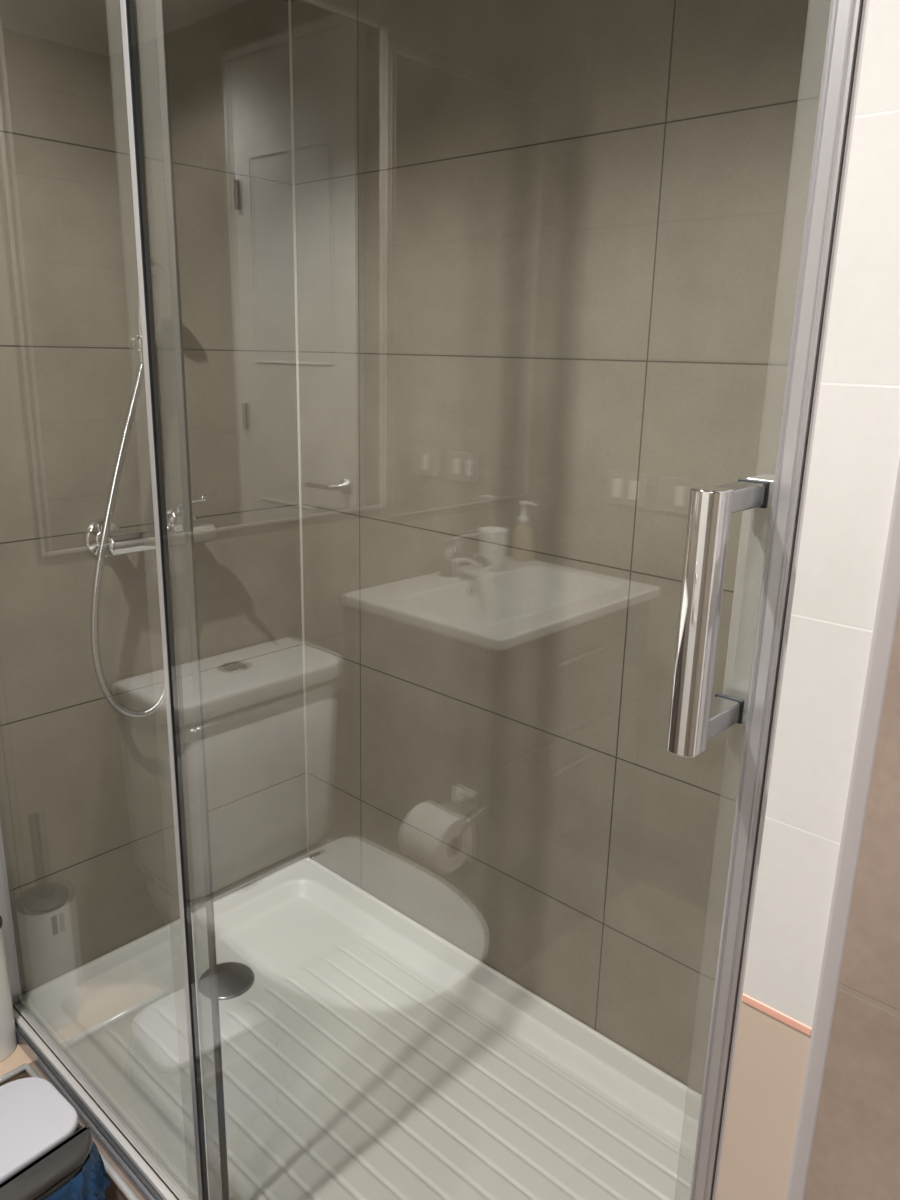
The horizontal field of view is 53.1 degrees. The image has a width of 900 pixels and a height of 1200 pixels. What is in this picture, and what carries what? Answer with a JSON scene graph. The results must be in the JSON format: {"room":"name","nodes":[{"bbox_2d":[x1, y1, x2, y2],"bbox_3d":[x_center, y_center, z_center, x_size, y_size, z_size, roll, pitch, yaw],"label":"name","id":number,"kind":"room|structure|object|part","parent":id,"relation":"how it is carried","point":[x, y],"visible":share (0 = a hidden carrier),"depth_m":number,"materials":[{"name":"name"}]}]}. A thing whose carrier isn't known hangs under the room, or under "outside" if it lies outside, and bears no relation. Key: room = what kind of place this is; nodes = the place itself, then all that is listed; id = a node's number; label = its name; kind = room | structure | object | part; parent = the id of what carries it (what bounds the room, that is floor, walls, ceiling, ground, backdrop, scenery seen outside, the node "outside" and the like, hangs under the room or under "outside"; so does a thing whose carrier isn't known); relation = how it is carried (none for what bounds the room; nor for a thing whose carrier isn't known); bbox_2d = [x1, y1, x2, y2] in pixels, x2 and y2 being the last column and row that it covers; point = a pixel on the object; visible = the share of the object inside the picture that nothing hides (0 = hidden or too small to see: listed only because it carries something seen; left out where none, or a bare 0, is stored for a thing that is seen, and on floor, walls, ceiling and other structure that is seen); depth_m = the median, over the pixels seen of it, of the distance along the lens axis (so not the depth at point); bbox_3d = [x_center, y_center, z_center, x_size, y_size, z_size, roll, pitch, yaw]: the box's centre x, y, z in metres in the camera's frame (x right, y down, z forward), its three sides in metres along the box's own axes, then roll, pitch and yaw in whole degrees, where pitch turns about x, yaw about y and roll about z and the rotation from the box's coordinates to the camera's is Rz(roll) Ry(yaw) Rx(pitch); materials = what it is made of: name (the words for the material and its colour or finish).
{"room":"bathroom","nodes":[
{"label":"bathroom","id":0,"kind":"room"},
{"bbox_2d":[0,0,306,1012],"bbox_3d":[-1.058,-0.162,1.079,0.100,2.420,2.318,15,20,41],"label":"wall","id":1,"kind":"structure","parent":0,"point":[87,818],"depth_m":1.57,"materials":[{"name":"beige tile"}]},
{"bbox_2d":[84,259,216,717],"bbox_3d":[-0.498,-0.166,1.519,0.146,0.773,0.248,15,20,41],"label":"shower mixer","id":2,"kind":"object","parent":1,"relation":"attached to","point":[103,538],"visible":0.73,"depth_m":1.50,"materials":[{"name":"silver metal"}]},
{"bbox_3d":[-0.443,-0.166,1.535,0.087,0.036,0.012,13,19,35],"label":"lever","id":3,"kind":"part","parent":2,"relation":"part of","materials":[{"name":"silver metal"}]},
{"bbox_2d":[288,0,308,856],"bbox_3d":[-0.298,-0.462,1.765,0.006,2.173,0.006,15,20,41],"label":"trim","id":4,"kind":"structure","parent":1,"relation":"attached to","point":[289,1],"depth_m":1.78,"materials":[{"name":"beige plastic"}]},
{"bbox_2d":[291,0,830,1094],"bbox_3d":[0.557,-0.131,1.102,2.250,2.420,0.100,15,20,41],"label":"wall","id":5,"kind":"structure","parent":0,"point":[549,251],"depth_m":1.43,"materials":[{"name":"beige tile"}]},
{"bbox_2d":[716,1001,810,1199],"bbox_3d":[0.407,0.655,0.882,0.040,1.014,0.700,15,20,41],"label":"wall","id":6,"kind":"structure","parent":0,"point":[770,1058],"depth_m":0.52,"materials":[{"name":"beige tile"}]},
{"bbox_2d":[742,994,811,1035],"bbox_3d":[0.187,0.228,0.506,0.040,0.006,0.021,15,20,41],"label":"trim","id":7,"kind":"structure","parent":6,"relation":"attached to","point":[801,1027],"depth_m":0.50,"materials":[{"name":"orange tile"}]},
{"bbox_2d":[786,459,899,1199],"bbox_3d":[0.372,0.001,0.606,0.012,2.420,0.504,15,20,41],"label":"trim","id":8,"kind":"structure","parent":6,"relation":"attached to","point":[888,604],"depth_m":0.45,"materials":[{"name":"grey paint"}]},
{"bbox_2d":[712,0,869,1199],"bbox_3d":[0.414,-0.031,0.725,0.015,2.420,0.668,15,20,41],"label":"door frame","id":9,"kind":"structure","parent":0,"point":[866,2],"depth_m":0.48,"materials":[{"name":"grey metal"}]},
{"bbox_2d":[743,0,899,1027],"bbox_3d":[0.434,-0.512,0.561,0.040,1.404,0.700,15,20,41],"label":"wall strip","id":10,"kind":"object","parent":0,"point":[855,457],"visible":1,"depth_m":0.43,"materials":[{"name":"white tile"}]},
{"bbox_2d":[804,607,899,1199],"bbox_3d":[0.738,0.064,0.409,0.806,2.420,0.710,15,20,41],"label":"wall","id":11,"kind":"structure","parent":0,"point":[855,1155],"depth_m":0.45,"materials":[{"name":"brown tile"}]},
{"bbox_3d":[-0.261,1.273,0.681,2.350,0.100,2.318,15,20,41],"label":"floor","id":12,"kind":"structure","parent":0,"visible":0},
{"bbox_2d":[0,1043,32,1085],"bbox_3d":[-0.582,0.815,1.739,0.122,0.207,0.885,15,20,41],"label":"ledge","id":13,"kind":"object","parent":12,"relation":"on","point":[18,1057],"visible":0.11,"depth_m":1.50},
{"bbox_2d":[0,916,16,1061],"bbox_3d":[-0.774,0.569,1.472,0.086,0.400,0.085,15,20,41],"label":"toilet brush","id":14,"kind":"object","parent":13,"relation":"on","point":[8,1039],"visible":1,"depth_m":1.50,"materials":[{"name":"white plastic"}]},
{"bbox_2d":[0,1063,26,1083],"bbox_3d":[-0.770,0.792,1.428,0.011,0.010,0.196,15,20,41],"label":"trim","id":15,"kind":"structure","parent":13,"relation":"attached to","point":[20,1069],"depth_m":1.48,"materials":[{"name":"white"}]},
{"bbox_2d":[0,1077,109,1199],"bbox_3d":[-0.610,0.884,1.247,0.233,0.334,0.231,13,19,37],"label":"waste bin","id":16,"kind":"object","parent":12,"relation":"on","point":[46,1154],"visible":1,"depth_m":1.22,"materials":[{"name":"grey plastic"}]},
{"bbox_3d":[-0.624,0.729,1.220,0.150,0.021,0.196,13,19,37],"label":"lid","id":17,"kind":"part","parent":16,"relation":"part of","materials":[{"name":"grey plastic"}]},
{"bbox_3d":[-0.546,0.755,1.163,0.046,0.016,0.195,13,19,37],"label":"lid frame","id":18,"kind":"part","parent":16,"relation":"part of","materials":[{"name":"grey plastic"}]},
{"bbox_2d":[29,1063,144,1199],"bbox_3d":[-0.042,0.925,1.388,1.170,0.205,0.688,15,20,41],"label":"step","id":19,"kind":"structure","parent":12,"relation":"on","point":[112,1192],"depth_m":1.32,"materials":[{"name":"brown tile"}]},
{"bbox_2d":[25,1064,138,1199],"bbox_3d":[-0.255,0.894,1.099,1.218,0.010,0.011,15,20,41],"label":"trim","id":20,"kind":"structure","parent":19,"relation":"attached to","point":[113,1174],"depth_m":1.30,"materials":[{"name":"white"}]},
{"bbox_2d":[13,996,197,1199],"bbox_3d":[-0.307,0.844,1.169,1.275,0.052,0.029,15,20,41],"label":"rail","id":21,"kind":"object","parent":19,"relation":"on","point":[147,1183],"visible":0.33,"depth_m":1.36,"materials":[{"name":"silver metal"}]},
{"bbox_2d":[0,0,202,1199],"bbox_3d":[-0.523,-0.139,1.137,0.614,1.872,0.024,15,20,41],"label":"shower door frame","id":22,"kind":"structure","parent":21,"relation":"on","point":[5,906],"depth_m":0.99,"materials":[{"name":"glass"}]},
{"bbox_2d":[126,0,863,1199],"bbox_3d":[-0.068,-0.011,0.709,0.660,1.872,0.092,15,20,41],"label":"sliding shower door","id":23,"kind":"structure","parent":21,"relation":"on","point":[769,504],"depth_m":0.51,"materials":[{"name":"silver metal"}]},
{"bbox_3d":[0.149,0.067,0.511,0.016,0.012,0.042,15,20,41],"label":"handle post","id":24,"kind":"part","parent":23,"relation":"part of","materials":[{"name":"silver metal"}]},
{"bbox_3d":[0.151,-0.055,0.478,0.016,0.012,0.042,15,20,41],"label":"handle post","id":25,"kind":"part","parent":23,"relation":"part of","materials":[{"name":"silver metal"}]},
{"bbox_2d":[17,857,701,1199],"bbox_3d":[-0.077,0.787,1.410,1.274,0.042,0.648,15,20,41],"label":"shower tray","id":26,"kind":"object","parent":19,"relation":"on","point":[367,1055],"visible":0.94,"depth_m":1.49,"materials":[{"name":"white ceramic"}]}
]}

